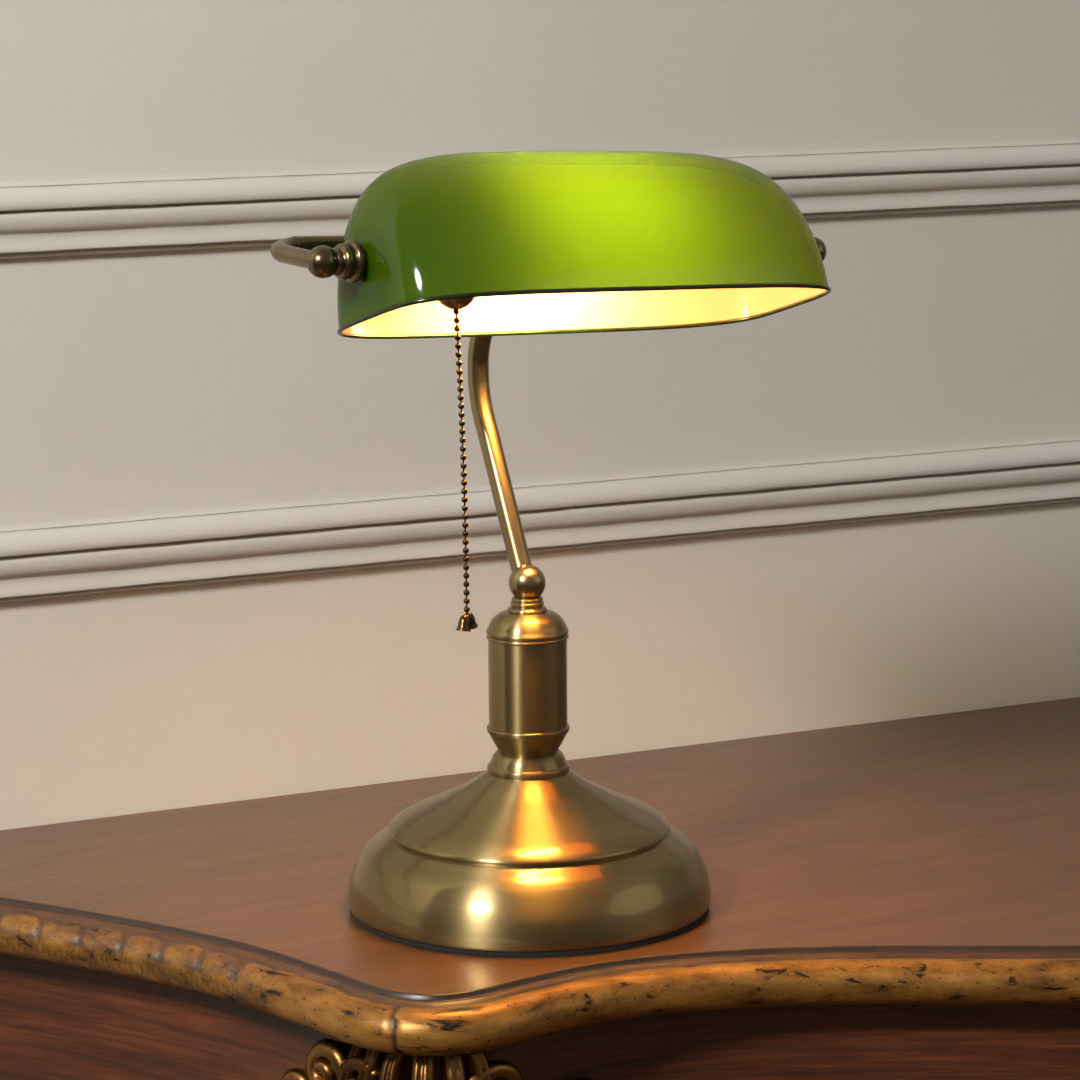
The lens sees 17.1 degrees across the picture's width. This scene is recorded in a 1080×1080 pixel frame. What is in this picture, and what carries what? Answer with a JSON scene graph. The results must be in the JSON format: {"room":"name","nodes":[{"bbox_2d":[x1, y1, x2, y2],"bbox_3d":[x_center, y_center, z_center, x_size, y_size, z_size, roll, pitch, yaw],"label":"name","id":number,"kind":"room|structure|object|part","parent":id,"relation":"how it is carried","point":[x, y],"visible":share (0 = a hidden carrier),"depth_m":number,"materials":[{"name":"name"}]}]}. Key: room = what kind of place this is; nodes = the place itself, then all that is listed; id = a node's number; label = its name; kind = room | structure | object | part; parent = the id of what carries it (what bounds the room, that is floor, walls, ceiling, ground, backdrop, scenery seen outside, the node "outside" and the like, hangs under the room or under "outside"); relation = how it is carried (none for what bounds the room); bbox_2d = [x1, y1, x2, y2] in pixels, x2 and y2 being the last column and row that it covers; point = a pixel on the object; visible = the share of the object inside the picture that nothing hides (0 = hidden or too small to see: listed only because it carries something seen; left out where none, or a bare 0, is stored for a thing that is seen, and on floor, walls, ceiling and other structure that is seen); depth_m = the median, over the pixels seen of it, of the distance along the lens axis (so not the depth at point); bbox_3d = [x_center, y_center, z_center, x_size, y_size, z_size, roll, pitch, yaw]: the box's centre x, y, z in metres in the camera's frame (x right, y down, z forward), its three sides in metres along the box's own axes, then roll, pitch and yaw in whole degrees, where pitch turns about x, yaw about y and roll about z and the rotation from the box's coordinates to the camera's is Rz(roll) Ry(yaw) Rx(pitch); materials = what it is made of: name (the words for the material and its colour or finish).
{"room":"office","nodes":[
{"label":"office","id":0,"kind":"room"},
{"bbox_2d":[0,0,1079,829],"bbox_3d":[0.196,-0.846,2.091,6.000,3.480,0.120,-5,11,-26],"label":"wall","id":1,"kind":"structure","parent":0,"point":[132,385],"depth_m":2.04,"materials":[{"name":"white paint"}]},
{"bbox_2d":[0,437,1079,602],"bbox_3d":[0.231,-0.033,2.172,6.000,0.041,0.012,-5,11,-26],"label":"trim","id":2,"kind":"structure","parent":1,"relation":"attached to","point":[45,561],"depth_m":2.05,"materials":[{"name":"white paint"}]},
{"bbox_2d":[0,141,1079,259],"bbox_3d":[0.230,-0.214,2.140,6.000,0.040,0.012,-5,11,-26],"label":"trim","id":3,"kind":"structure","parent":1,"relation":"attached to","point":[99,217],"depth_m":1.96,"materials":[{"name":"white paint"}]},
{"bbox_3d":[0.946,1.162,0.958,6.000,0.100,3.391,-5,11,-26],"label":"floor","id":4,"kind":"structure","parent":0,"visible":0},
{"bbox_2d":[0,697,1079,1079],"bbox_3d":[0.428,0.527,2.061,1.643,0.781,0.553,-5,11,-26],"label":"console desk","id":5,"kind":"object","parent":4,"relation":"on","point":[899,899],"visible":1,"depth_m":1.77,"materials":[{"name":"brown wood"}]},
{"bbox_3d":[-0.226,0.540,1.851,0.407,0.675,0.054,6,12,33],"label":"panel","id":6,"kind":"part","parent":5,"relation":"part of","materials":[{"name":"red wood"}]},
{"bbox_3d":[-0.052,0.563,1.714,0.038,0.675,0.048,-9,13,-40],"label":"corner post","id":7,"kind":"part","parent":5,"relation":"part of","materials":[{"name":"gold metal"}]},
{"bbox_3d":[0.426,0.155,1.996,1.643,0.025,0.553,-5,11,-26],"label":"edge moulding","id":8,"kind":"part","parent":5,"relation":"part of","materials":[{"name":"gold metal"}]},
{"bbox_2d":[270,151,830,956],"bbox_3d":[0.005,-0.004,1.757,0.294,0.377,0.185,-5,11,-26],"label":"desk lamp","id":9,"kind":"object","parent":5,"relation":"on","point":[528,856],"visible":1,"depth_m":1.71,"materials":[{"name":"gold metal"}]},
{"bbox_3d":[-0.092,-0.127,1.638,0.032,0.020,0.020,-5,11,-26],"label":"pivot knob","id":10,"kind":"part","parent":9,"relation":"part of","materials":[{"name":"gold metal"}]},
{"bbox_2d":[439,297,474,309],"bbox_3d":[-0.039,-0.120,1.663,0.018,0.026,0.018,-5,11,-26],"label":"mount","id":11,"kind":"object","parent":9,"relation":"attached to","point":[455,304],"depth_m":1.66,"materials":[{"name":"gold metal"}]},
{"bbox_3d":[-0.037,-0.036,1.679,0.005,0.145,0.001,-5,11,-26],"label":"pull chain","id":12,"kind":"part","parent":9,"relation":"part of","materials":[{"name":"gold metal"}]},
{"bbox_3d":[-0.014,-0.064,1.765,0.023,0.170,0.051,-7,12,-33],"label":"arm","id":13,"kind":"part","parent":9,"relation":"part of","materials":[{"name":"gold metal"}]},
{"bbox_3d":[0.023,-0.138,1.704,0.246,0.094,0.103,-7,12,-32],"label":"lamp shade","id":14,"kind":"part","parent":9,"relation":"part of","materials":[{"name":"green glass"}]},
{"bbox_3d":[0.129,-0.143,1.780,0.030,0.020,0.020,-5,11,-26],"label":"pivot knob","id":15,"kind":"part","parent":9,"relation":"part of","materials":[{"name":"gold metal"}]},
{"bbox_3d":[0.500,0.524,1.915,1.137,0.676,0.185,-5,11,-26],"label":"panel","id":16,"kind":"part","parent":5,"relation":"part of","materials":[{"name":"red wood"}]}
]}

